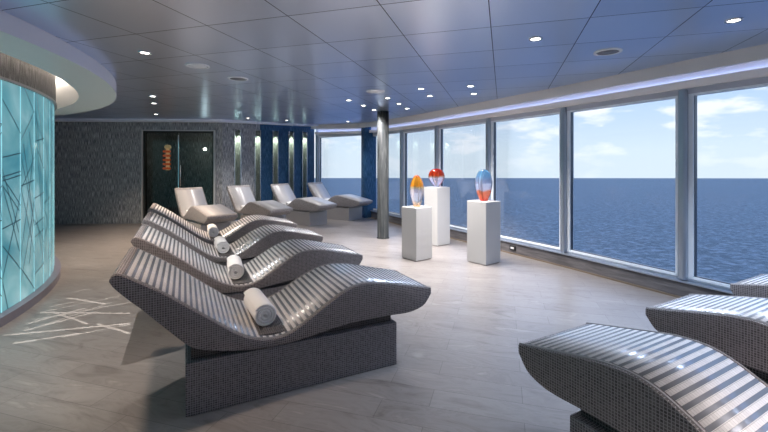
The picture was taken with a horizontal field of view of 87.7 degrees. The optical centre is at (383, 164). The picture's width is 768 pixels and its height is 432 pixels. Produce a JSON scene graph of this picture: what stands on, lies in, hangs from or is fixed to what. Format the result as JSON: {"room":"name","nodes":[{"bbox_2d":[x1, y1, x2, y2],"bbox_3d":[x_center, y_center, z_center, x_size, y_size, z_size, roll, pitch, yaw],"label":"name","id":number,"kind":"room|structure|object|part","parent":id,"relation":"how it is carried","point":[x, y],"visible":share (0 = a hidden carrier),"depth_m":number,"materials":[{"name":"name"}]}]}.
{"room":"spa","nodes":[
{"label":"spa","id":0,"kind":"room"},
{"bbox_2d":[0,52,60,327],"bbox_3d":[-6.257,0.025,2.545,5.843,2.950,10.121,0,0,0],"label":"wall","id":1,"kind":"structure","parent":0,"point":[30,269],"depth_m":4.23,"materials":[{"name":"teal glass"}]},
{"bbox_3d":[-3.616,0.295,3.657,0.026,2.229,0.342,0,0,-16],"label":"glass panel","id":2,"kind":"part","parent":1,"relation":"part of","materials":[{"name":"teal glass"}]},
{"bbox_3d":[-3.719,0.298,3.983,0.026,2.227,0.342,0,0,-19],"label":"glass panel","id":3,"kind":"part","parent":1,"relation":"part of","materials":[{"name":"teal glass"}]},
{"bbox_3d":[-3.842,0.295,4.301,0.026,2.229,0.342,0,0,-23],"label":"glass panel","id":4,"kind":"part","parent":1,"relation":"part of","materials":[{"name":"teal glass"}]},
{"bbox_3d":[-3.986,0.296,4.611,0.026,2.228,0.342,0,0,-27],"label":"glass panel","id":5,"kind":"part","parent":1,"relation":"part of","materials":[{"name":"teal glass"}]},
{"bbox_3d":[-4.149,0.297,4.911,0.026,2.228,0.342,0,0,-30],"label":"glass panel","id":6,"kind":"part","parent":1,"relation":"part of","materials":[{"name":"teal glass"}]},
{"bbox_3d":[-4.332,0.297,5.200,0.026,2.230,0.342,0,0,-34],"label":"glass panel","id":7,"kind":"part","parent":1,"relation":"part of","materials":[{"name":"teal glass"}]},
{"bbox_3d":[-4.533,0.299,5.476,0.026,2.230,0.342,0,0,-38],"label":"glass panel","id":8,"kind":"part","parent":1,"relation":"part of","materials":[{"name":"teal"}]},
{"bbox_2d":[0,10,115,115],"bbox_3d":[-5.926,-1.215,2.587,6.631,0.510,11.486,0,0,0],"label":"ceiling soffit","id":9,"kind":"structure","parent":1,"relation":"attached to","point":[86,85],"depth_m":3.90,"materials":[{"name":"white paint"}]},
{"bbox_2d":[54,122,221,223],"bbox_3d":[-6.904,0.000,10.270,5.408,3.000,0.500,0,0,0],"label":"wall","id":10,"kind":"structure","parent":0,"point":[97,165],"depth_m":10.19,"materials":[{"name":"grey tile"}]},
{"bbox_2d":[141,130,214,223],"bbox_3d":[-5.285,0.300,10.321,1.823,2.400,0.155,0,0,-4],"label":"door frame","id":11,"kind":"structure","parent":10,"relation":"in","point":[143,132],"depth_m":10.28,"materials":[{"name":"grey metal"}]},
{"bbox_2d":[54,118,318,125],"bbox_3d":[-5.757,-1.193,11.273,7.686,0.236,3.305,0,0,0],"label":"trim","id":12,"kind":"structure","parent":10,"relation":"attached to","point":[55,119],"depth_m":9.97,"materials":[{"name":"white metal"}]},
{"bbox_2d":[147,133,211,219],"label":"door","id":13,"kind":"structure","parent":0,"point":[195,162],"depth_m":11.71,"materials":[{"name":"black glass"}]},
{"bbox_2d":[163,145,170,169],"bbox_3d":[-5.740,-0.200,10.600,0.192,0.680,0.170,0,0,0],"label":"ornament","id":14,"kind":"object","parent":13,"relation":"attached to","point":[167,151],"visible":1,"depth_m":10.54,"materials":[{"name":"brown ceramic"}]},
{"bbox_2d":[222,123,259,221],"bbox_3d":[-3.918,0.000,10.908,0.819,3.000,1.016,0,0,0],"label":"wall","id":15,"kind":"structure","parent":0,"point":[247,130],"depth_m":10.65,"materials":[{"name":"grey tile"}]},
{"bbox_2d":[234,129,240,220],"bbox_3d":[-4.002,0.270,10.780,0.220,2.460,0.200,0,0,37],"label":"wall niche","id":16,"kind":"object","parent":15,"relation":"attached to","point":[237,133],"visible":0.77,"depth_m":10.84,"materials":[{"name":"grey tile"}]},
{"bbox_3d":[-4.049,0.270,10.700,0.200,2.460,0.016,0,0,37],"label":"frame","id":17,"kind":"part","parent":16,"relation":"part of","materials":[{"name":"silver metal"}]},
{"bbox_3d":[-4.082,0.270,10.840,0.020,2.460,0.200,0,0,37],"label":"panel","id":18,"kind":"part","parent":16,"relation":"part of","materials":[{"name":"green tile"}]},
{"bbox_2d":[254,130,260,200],"bbox_3d":[-3.624,0.260,11.282,0.220,2.481,0.200,0,0,37],"label":"wall niche","id":19,"kind":"object","parent":15,"relation":"attached to","point":[257,133],"visible":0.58,"depth_m":11.34,"materials":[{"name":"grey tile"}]},
{"bbox_3d":[-3.672,0.260,11.202,0.200,2.481,0.016,0,0,37],"label":"frame","id":20,"kind":"part","parent":19,"relation":"part of","materials":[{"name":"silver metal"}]},
{"bbox_3d":[-3.704,0.260,11.342,0.020,2.481,0.200,0,0,37],"label":"panel","id":21,"kind":"part","parent":19,"relation":"part of","materials":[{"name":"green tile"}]},
{"bbox_2d":[260,124,313,200],"bbox_3d":[-2.948,0.000,12.198,1.376,3.000,1.757,0,0,0],"label":"wall","id":22,"kind":"structure","parent":0,"point":[266,130],"depth_m":12.01,"materials":[{"name":"tile"}]},
{"bbox_2d":[272,131,277,200],"bbox_3d":[-3.260,0.249,11.767,0.220,2.502,0.200,0,0,37],"label":"wall niche","id":23,"kind":"object","parent":22,"relation":"attached to","point":[274,133],"visible":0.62,"depth_m":11.84,"materials":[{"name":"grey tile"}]},
{"bbox_3d":[-3.307,0.249,11.687,0.200,2.502,0.016,0,0,37],"label":"frame","id":24,"kind":"part","parent":23,"relation":"part of","materials":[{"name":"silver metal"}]},
{"bbox_3d":[-3.340,0.249,11.827,0.020,2.502,0.200,0,0,37],"label":"panel","id":25,"kind":"part","parent":23,"relation":"part of","materials":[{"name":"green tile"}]},
{"bbox_3d":[-3.196,0.249,11.834,0.200,2.502,0.016,0,0,37],"label":"frame","id":26,"kind":"part","parent":23,"relation":"part of","materials":[{"name":"silver metal"}]},
{"bbox_2d":[288,131,293,192],"bbox_3d":[-2.904,0.238,12.240,0.220,2.523,0.200,0,0,37],"label":"wall niche","id":27,"kind":"object","parent":22,"relation":"attached to","point":[290,134],"visible":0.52,"depth_m":12.27,"materials":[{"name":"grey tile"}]},
{"bbox_3d":[-2.951,0.238,12.160,0.200,2.523,0.016,0,0,37],"label":"frame","id":28,"kind":"part","parent":27,"relation":"part of","materials":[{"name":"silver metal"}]},
{"bbox_2d":[302,132,306,197],"bbox_3d":[-2.581,0.228,12.669,0.220,2.544,0.200,0,0,37],"label":"wall niche","id":29,"kind":"object","parent":22,"relation":"attached to","point":[304,134],"visible":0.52,"depth_m":12.71,"materials":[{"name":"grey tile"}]},
{"bbox_3d":[-2.629,0.228,12.590,0.200,2.544,0.016,0,0,37],"label":"frame","id":30,"kind":"part","parent":29,"relation":"part of","materials":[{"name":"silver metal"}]},
{"bbox_2d":[316,134,318,181],"bbox_3d":[-2.140,0.150,12.921,0.085,2.290,0.150,0,0,36],"label":"trim","id":31,"kind":"structure","parent":22,"relation":"attached to","point":[317,136],"depth_m":12.85,"materials":[{"name":"silver metal"}]},
{"bbox_2d":[311,43,767,128],"bbox_3d":[1.567,-1.155,4.835,7.769,0.361,15.741,0,0,0],"label":"trim","id":32,"kind":"structure","parent":22,"relation":"attached to","point":[760,52],"depth_m":5.00,"materials":[{"name":"white"}]},
{"bbox_2d":[315,67,767,135],"bbox_3d":[1.717,-0.954,4.926,7.866,0.208,15.886,0,0,0],"label":"trim","id":33,"kind":"structure","parent":22,"relation":"attached to","point":[759,72],"depth_m":5.17,"materials":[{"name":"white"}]},
{"bbox_2d":[316,59,767,131],"bbox_3d":[1.823,-1.109,5.002,8.014,0.499,16.026,0,0,0],"label":"trim","id":34,"kind":"structure","parent":22,"relation":"attached to","point":[762,63],"depth_m":5.27,"materials":[{"name":"white"}]},
{"bbox_2d":[0,215,676,431],"bbox_3d":[-1.885,1.575,5.008,15.430,0.150,16.015,0,0,0],"label":"floor","id":35,"kind":"structure","parent":0,"point":[84,357],"depth_m":3.15,"materials":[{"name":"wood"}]},
{"bbox_2d":[174,187,237,231],"bbox_3d":[-3.756,1.004,8.382,0.615,0.991,1.893,0,0,-45],"label":"lounger","id":36,"kind":"object","parent":35,"relation":"on","point":[199,214],"visible":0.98,"depth_m":8.11,"materials":[{"name":"leather"}]},
{"bbox_3d":[-3.753,0.815,8.368,0.540,0.524,1.789,0,0,-45],"label":"seat","id":37,"kind":"part","parent":36,"relation":"part of","materials":[{"name":"white leather"}]},
{"bbox_2d":[148,203,296,244],"bbox_3d":[-2.539,1.049,6.412,2.099,0.902,0.830,0,0,-27],"label":"lounger","id":38,"kind":"object","parent":35,"relation":"on","point":[233,232],"visible":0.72,"depth_m":6.21,"materials":[{"name":"grey tile"}]},
{"bbox_2d":[207,224,218,236],"bbox_3d":[-2.698,1.028,6.304,0.147,0.156,0.420,0,0,-27],"label":"rolled towel","id":39,"kind":"object","parent":38,"relation":"on","point":[212,229],"visible":1,"depth_m":6.13,"materials":[{"name":"white fabric"}]},
{"bbox_2d":[141,211,322,265],"bbox_3d":[-1.944,1.049,5.285,2.099,0.902,0.830,0,0,-27],"label":"lounger","id":40,"kind":"object","parent":35,"relation":"on","point":[249,246],"visible":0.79,"depth_m":5.06,"materials":[{"name":"grey tile"}]},
{"bbox_2d":[214,236,229,253],"bbox_3d":[-2.103,1.028,5.178,0.147,0.156,0.420,0,0,-28],"label":"rolled towel","id":41,"kind":"object","parent":40,"relation":"on","point":[220,242],"visible":1,"depth_m":5.01,"materials":[{"name":"white fabric"}]},
{"bbox_3d":[-2.078,0.864,5.573,2.108,0.531,0.113,0,0,-20],"label":"edge trim","id":42,"kind":"part","parent":40,"relation":"part of","materials":[{"name":"grey"}]},
{"bbox_3d":[-1.762,0.864,4.927,2.092,0.532,0.007,0,0,-27],"label":"edge trim","id":43,"kind":"part","parent":40,"relation":"part of","materials":[{"name":"grey"}]},
{"bbox_2d":[131,224,362,299],"bbox_3d":[-1.349,1.049,4.158,2.099,0.902,0.830,0,0,-27],"label":"lounger","id":44,"kind":"object","parent":35,"relation":"on","point":[275,268],"visible":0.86,"depth_m":3.92,"materials":[{"name":"grey tile"}]},
{"bbox_2d":[227,255,243,279],"bbox_3d":[-1.508,1.028,4.050,0.147,0.156,0.420,0,0,-23],"label":"rolled towel","id":45,"kind":"object","parent":44,"relation":"on","point":[235,267],"visible":1,"depth_m":3.87,"materials":[{"name":"white fabric"}]},
{"bbox_3d":[-1.483,0.864,4.446,2.108,0.531,0.113,0,0,-20],"label":"edge trim","id":46,"kind":"part","parent":44,"relation":"part of","materials":[{"name":"grey"}]},
{"bbox_3d":[-1.167,0.864,3.800,2.092,0.532,0.007,0,0,-27],"label":"edge trim","id":47,"kind":"part","parent":44,"relation":"part of","materials":[{"name":"grey"}]},
{"bbox_2d":[227,185,292,218],"bbox_3d":[-2.924,1.004,9.347,1.893,0.991,0.615,0,0,41],"label":"lounger","id":48,"kind":"object","parent":35,"relation":"on","point":[239,195],"visible":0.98,"depth_m":9.15,"materials":[{"name":"grey leather"}]},
{"bbox_3d":[-2.920,0.815,9.334,1.789,0.524,0.540,0,0,41],"label":"seat","id":49,"kind":"part","parent":48,"relation":"part of","materials":[{"name":"grey tile"}]},
{"bbox_2d":[109,247,430,416],"bbox_3d":[-0.754,1.049,3.031,2.099,0.902,0.830,0,0,-27],"label":"lounger","id":50,"kind":"object","parent":35,"relation":"on","point":[333,321],"visible":0.94,"depth_m":2.71,"materials":[{"name":"grey tile"}]},
{"bbox_2d":[244,288,275,325],"bbox_3d":[-0.913,1.028,2.924,0.147,0.156,0.420,0,0,-29],"label":"rolled towel","id":51,"kind":"object","parent":50,"relation":"on","point":[261,309],"visible":1,"depth_m":2.77,"materials":[{"name":"white fabric"}]},
{"bbox_3d":[-0.888,0.864,3.319,2.108,0.531,0.113,0,0,-20],"label":"edge trim","id":52,"kind":"part","parent":50,"relation":"part of","materials":[{"name":"grey"}]},
{"bbox_3d":[-0.572,0.864,2.673,2.092,0.532,0.007,0,0,-27],"label":"edge trim","id":53,"kind":"part","parent":50,"relation":"part of","materials":[{"name":"grey tile"}]},
{"bbox_3d":[-0.741,0.871,3.037,2.001,0.517,0.770,0,0,-27],"label":"seat","id":54,"kind":"part","parent":50,"relation":"part of","materials":[{"name":"tile"}]},
{"bbox_2d":[270,183,336,226],"bbox_3d":[-2.091,1.004,10.310,1.893,0.991,0.615,0,0,37],"label":"lounger","id":55,"kind":"object","parent":35,"relation":"on","point":[308,211],"visible":0.91,"depth_m":10.00,"materials":[{"name":"grey tile"}]},
{"bbox_3d":[-2.086,0.815,10.297,1.789,0.524,0.540,0,0,37],"label":"seat","id":56,"kind":"part","parent":55,"relation":"part of","materials":[{"name":"grey tile"}]},
{"bbox_2d":[308,182,372,220],"bbox_3d":[-1.256,1.004,11.270,1.893,0.991,0.615,0,0,33],"label":"lounger","id":57,"kind":"object","parent":35,"relation":"on","point":[348,208],"visible":0.78,"depth_m":10.95,"materials":[{"name":"grey leather"}]},
{"bbox_3d":[-1.251,0.815,11.258,1.789,0.524,0.540,0,0,33],"label":"seat","id":58,"kind":"part","parent":57,"relation":"part of","materials":[{"name":"grey tile"}]},
{"bbox_2d":[361,127,375,217],"bbox_3d":[-0.440,0.136,11.520,0.400,2.727,0.300,0,0,-29],"label":"square column","id":59,"kind":"structure","parent":35,"relation":"on","point":[368,141],"depth_m":11.38,"materials":[{"name":"blue tile"}]},
{"bbox_2d":[377,111,388,238],"bbox_3d":[-0.020,0.200,8.220,0.260,2.600,0.260,0,0,0],"label":"pillar","id":60,"kind":"structure","parent":35,"relation":"on","point":[382,116],"depth_m":8.11,"materials":[{"name":"metal"}]},
{"bbox_2d":[402,206,431,261],"bbox_3d":[0.528,1.085,6.432,0.345,0.830,0.345,0,0,-38],"label":"plinth","id":61,"kind":"object","parent":35,"relation":"on","point":[416,221],"visible":0.92,"depth_m":6.31,"materials":[{"name":"grey paint"}]},
{"bbox_2d":[410,175,423,206],"bbox_3d":[0.528,0.414,6.432,0.234,0.514,0.149,0,0,6],"label":"glass sculpture","id":62,"kind":"object","parent":61,"relation":"on","point":[416,186],"visible":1,"depth_m":6.38,"materials":[{"name":"multicoloured glass"}]},
{"bbox_2d":[424,186,449,245],"bbox_3d":[1.008,0.958,7.602,0.345,1.085,0.345,0,0,-38],"label":"plinth","id":63,"kind":"object","parent":35,"relation":"on","point":[438,198],"visible":0.74,"depth_m":7.46,"materials":[{"name":"grey paint"}]},
{"bbox_2d":[428,168,444,186],"bbox_3d":[0.998,0.241,7.602,0.311,0.350,0.198,0,0,6],"label":"glass sculpture","id":64,"kind":"object","parent":63,"relation":"on","point":[436,176],"visible":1,"depth_m":7.53,"materials":[{"name":"red glass"}]},
{"bbox_2d":[467,200,500,265],"bbox_3d":[1.544,1.028,6.193,0.360,0.945,0.360,0,0,-38],"label":"plinth","id":65,"kind":"object","parent":35,"relation":"on","point":[483,217],"visible":0.92,"depth_m":6.07,"materials":[{"name":"grey paint"}]},
{"bbox_2d":[475,169,492,200],"bbox_3d":[1.544,0.310,6.193,0.266,0.492,0.169,0,0,6],"label":"glass sculpture","id":66,"kind":"object","parent":65,"relation":"on","point":[483,180],"visible":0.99,"depth_m":6.13,"materials":[{"name":"glass"}]},
{"bbox_2d":[519,322,767,431],"bbox_3d":[1.502,1.049,1.382,0.620,0.902,2.099,0,0,-29],"label":"lounger","id":67,"kind":"object","parent":35,"relation":"on","point":[620,379],"visible":1,"depth_m":1.72,"materials":[{"name":"grey tile"}]},
{"bbox_3d":[1.241,0.864,1.240,0.007,0.532,2.092,0,0,-29],"label":"edge trim","id":68,"kind":"part","parent":67,"relation":"part of","materials":[{"name":"grey"}]},
{"bbox_3d":[1.750,0.864,1.524,0.007,0.531,2.092,0,0,-30],"label":"edge trim","id":69,"kind":"part","parent":67,"relation":"part of","materials":[{"name":"grey"}]},
{"bbox_2d":[646,294,767,384],"bbox_3d":[2.537,1.049,1.922,0.620,0.902,2.099,0,0,-29],"label":"lounger","id":70,"kind":"object","parent":35,"relation":"on","point":[736,326],"visible":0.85,"depth_m":2.38,"materials":[{"name":"grey tile"}]},
{"bbox_3d":[2.276,0.864,1.780,0.007,0.532,2.092,0,0,-29],"label":"edge trim","id":71,"kind":"part","parent":70,"relation":"part of","materials":[{"name":"grey tile"}]},
{"bbox_3d":[2.529,0.871,1.934,0.560,0.517,2.001,0,0,-29],"label":"seat","id":72,"kind":"part","parent":70,"relation":"part of","materials":[{"name":"tile"}]},
{"bbox_3d":[2.785,0.864,2.064,0.007,0.531,2.092,0,0,-30],"label":"edge trim","id":73,"kind":"part","parent":70,"relation":"part of","materials":[{"name":"grey tile"}]},
{"bbox_2d":[730,274,767,297],"bbox_3d":[3.572,1.049,2.462,0.620,0.902,2.099,0,0,-29],"label":"lounger","id":74,"kind":"object","parent":35,"relation":"on","point":[757,286],"visible":0.78,"depth_m":3.15,"materials":[{"name":"grey tile"}]},
{"bbox_3d":[3.311,0.864,2.320,0.007,0.532,2.092,0,0,-29],"label":"edge trim","id":75,"kind":"part","parent":74,"relation":"part of","materials":[{"name":"grey tile"}]},
{"bbox_3d":[3.564,0.871,2.474,0.560,0.517,2.001,0,0,-29],"label":"seat","id":76,"kind":"part","parent":74,"relation":"part of","materials":[{"name":"tile"}]},
{"bbox_2d":[0,0,767,124],"bbox_3d":[-2.146,-1.223,4.838,15.195,0.226,15.737,0,0,0],"label":"ceiling","id":77,"kind":"structure","parent":0,"point":[301,61],"depth_m":3.71,"materials":[{"name":"metal"}]},
{"bbox_2d":[138,51,150,54],"bbox_3d":[-2.355,-1.105,3.936,0.112,0.010,0.112,0,0,0],"label":"recessed light","id":78,"kind":"object","parent":77,"relation":"in","point":[140,52],"visible":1,"depth_m":3.93,"materials":[{"name":"silver metal"}]},
{"bbox_2d":[185,63,209,68],"bbox_3d":[-2.082,-1.104,4.462,0.250,0.012,0.250,0,0,0],"label":"ceiling speaker","id":79,"kind":"object","parent":77,"relation":"attached to","point":[190,65],"visible":1,"depth_m":4.46,"materials":[{"name":"white"}]},
{"bbox_2d":[188,64,206,67],"bbox_3d":[-2.082,-1.107,4.462,0.200,0.007,0.200,0,0,0],"label":"grille","id":80,"kind":"object","parent":79,"relation":"attached to","point":[189,65],"depth_m":4.45,"materials":[{"name":"white metal"}]},
{"bbox_2d":[228,76,247,80],"bbox_3d":[-1.871,-1.104,5.127,0.250,0.012,0.250,0,0,0],"label":"ceiling vent","id":81,"kind":"object","parent":77,"relation":"in","point":[233,78],"visible":1,"depth_m":5.10,"materials":[{"name":"white metal"}]},
{"bbox_2d":[230,78,245,80],"bbox_3d":[-1.871,-1.107,5.127,0.200,0.007,0.200,0,0,0],"label":"grille","id":82,"kind":"object","parent":81,"relation":"attached to","point":[233,79],"depth_m":5.16,"materials":[{"name":"grey metal"}]},
{"bbox_2d":[366,89,384,93],"bbox_3d":[-0.128,-1.104,6.008,0.280,0.012,0.280,0,0,0],"label":"ceiling speaker","id":83,"kind":"object","parent":77,"relation":"attached to","point":[374,91],"visible":1,"depth_m":6.00,"materials":[{"name":"white plastic"}]},
{"bbox_2d":[529,36,541,40],"bbox_3d":[1.328,-1.105,3.504,0.112,0.010,0.112,0,0,0],"label":"recessed light","id":84,"kind":"object","parent":77,"relation":"in","point":[536,38],"visible":1,"depth_m":3.50,"materials":[{"name":"silver metal"}]},
{"bbox_2d":[593,48,622,55],"bbox_3d":[2.189,-1.104,3.912,0.250,0.012,0.250,0,0,0],"label":"ceiling vent","id":85,"kind":"object","parent":77,"relation":"in","point":[608,51],"visible":1,"depth_m":3.90,"materials":[{"name":"white metal"}]},
{"bbox_2d":[597,50,618,54],"bbox_3d":[2.189,-1.107,3.912,0.200,0.007,0.200,0,0,0],"label":"grille","id":86,"kind":"object","parent":85,"relation":"attached to","point":[599,52],"depth_m":3.92,"materials":[{"name":"grey metal"}]},
{"bbox_2d":[724,17,743,23],"bbox_3d":[2.673,-1.105,3.058,0.112,0.010,0.112,0,0,0],"label":"recessed light","id":87,"kind":"object","parent":77,"relation":"in","point":[736,19],"visible":1,"depth_m":3.06,"materials":[{"name":"silver metal"}]},
{"bbox_2d":[371,211,733,296],"bbox_3d":[1.826,1.407,5.002,8.008,0.185,16.025,0,0,0],"label":"wall","id":88,"kind":"structure","parent":0,"point":[649,281],"depth_m":5.30,"materials":[{"name":"grey paint"}]},
{"bbox_2d":[318,135,360,181],"bbox_3d":[-1.280,0.176,12.350,1.985,2.191,0.091,0,0,36],"label":"window frame","id":89,"kind":"structure","parent":88,"relation":"in","point":[319,137],"depth_m":12.89,"materials":[{"name":"white metal"}]},
{"bbox_2d":[373,133,399,214],"bbox_3d":[0.030,0.206,10.875,0.090,2.132,1.906,0,0,-28],"label":"window","id":90,"kind":"structure","parent":88,"relation":"in","point":[391,212],"depth_m":10.47,"materials":[{"name":"white"}]},
{"bbox_2d":[400,130,402,216],"bbox_3d":[0.469,0.206,9.983,0.150,2.177,0.085,0,0,-28],"label":"trim","id":91,"kind":"structure","parent":88,"relation":"attached to","point":[401,131],"depth_m":9.93,"materials":[{"name":"silver metal"}]},
{"bbox_2d":[403,129,433,205],"bbox_3d":[0.850,0.224,9.350,0.090,2.097,1.396,0,0,-28],"label":"window frame","id":92,"kind":"structure","parent":88,"relation":"in","point":[404,133],"depth_m":9.91,"materials":[{"name":"white metal"}]},
{"bbox_2d":[434,125,438,168],"bbox_3d":[1.169,0.216,8.683,0.150,2.158,0.085,0,0,-29],"label":"trim","id":93,"kind":"structure","parent":88,"relation":"attached to","point":[436,129],"depth_m":8.63,"materials":[{"name":"silver metal"}]},
{"bbox_2d":[439,122,485,229],"bbox_3d":[1.580,0.229,8.010,0.090,2.087,1.496,0,0,-29],"label":"window","id":94,"kind":"structure","parent":88,"relation":"in","point":[440,129],"depth_m":8.61,"materials":[{"name":"white"}]},
{"bbox_2d":[486,118,490,199],"bbox_3d":[1.929,0.217,7.303,0.150,2.155,0.085,0,0,-29],"label":"trim","id":95,"kind":"structure","parent":88,"relation":"attached to","point":[488,120],"depth_m":7.25,"materials":[{"name":"silver metal"}]},
{"bbox_2d":[509,245,515,250],"bbox_3d":[2.163,1.395,6.730,0.021,0.075,0.130,0,0,-29],"label":"socket","id":96,"kind":"object","parent":88,"relation":"attached to","point":[511,247],"visible":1,"depth_m":6.72,"materials":[{"name":"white plastic"}]},
{"bbox_2d":[491,112,559,249],"bbox_3d":[2.340,0.229,6.640,0.090,2.087,1.478,0,0,-29],"label":"window","id":97,"kind":"structure","parent":88,"relation":"in","point":[493,123],"depth_m":6.96,"materials":[{"name":"white"}]},
{"bbox_2d":[371,217,680,297],"bbox_3d":[1.732,1.489,4.928,7.835,0.022,15.879,0,0,0],"label":"baseboard","id":98,"kind":"structure","parent":88,"relation":"attached to","point":[639,286],"depth_m":5.50,"materials":[{"name":"brown metal"}]},
{"bbox_2d":[371,210,733,294],"bbox_3d":[1.819,1.294,5.001,8.020,0.043,16.026,0,0,0],"label":"trim","id":99,"kind":"structure","parent":88,"relation":"on","point":[715,287],"depth_m":5.13,"materials":[{"name":"silver metal"}]},
{"bbox_2d":[560,107,566,252],"bbox_3d":[2.689,0.217,5.944,0.150,2.155,0.085,0,0,-28],"label":"trim","id":100,"kind":"structure","parent":88,"relation":"attached to","point":[563,111],"depth_m":5.89,"materials":[{"name":"silver metal"}]},
{"bbox_2d":[567,96,677,275],"bbox_3d":[3.075,0.229,5.250,0.090,2.087,1.508,0,0,-27],"label":"window","id":101,"kind":"structure","parent":88,"relation":"in","point":[570,114],"depth_m":5.53,"materials":[{"name":"white metal"}]},
{"bbox_2d":[678,89,687,279],"bbox_3d":[3.399,0.217,4.524,0.150,2.155,0.085,0,0,-27],"label":"trim","id":102,"kind":"structure","parent":88,"relation":"attached to","point":[682,93],"depth_m":4.48,"materials":[{"name":"silver metal"}]},
{"bbox_2d":[688,83,767,287],"bbox_3d":[3.795,0.229,3.830,0.090,2.087,1.517,0,0,-27],"label":"window","id":103,"kind":"structure","parent":88,"relation":"in","point":[692,98],"depth_m":4.45,"materials":[{"name":"white metal"}]},
{"label":"outside","id":104,"kind":"structure","parent":0,"visible":0},
{"bbox_2d":[235,178,767,282],"bbox_3d":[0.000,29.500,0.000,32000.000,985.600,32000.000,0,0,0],"label":"sea","id":105,"kind":"structure","parent":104,"point":[630,219],"depth_m":317.42,"materials":[{"name":"blue liquid"}]}
]}

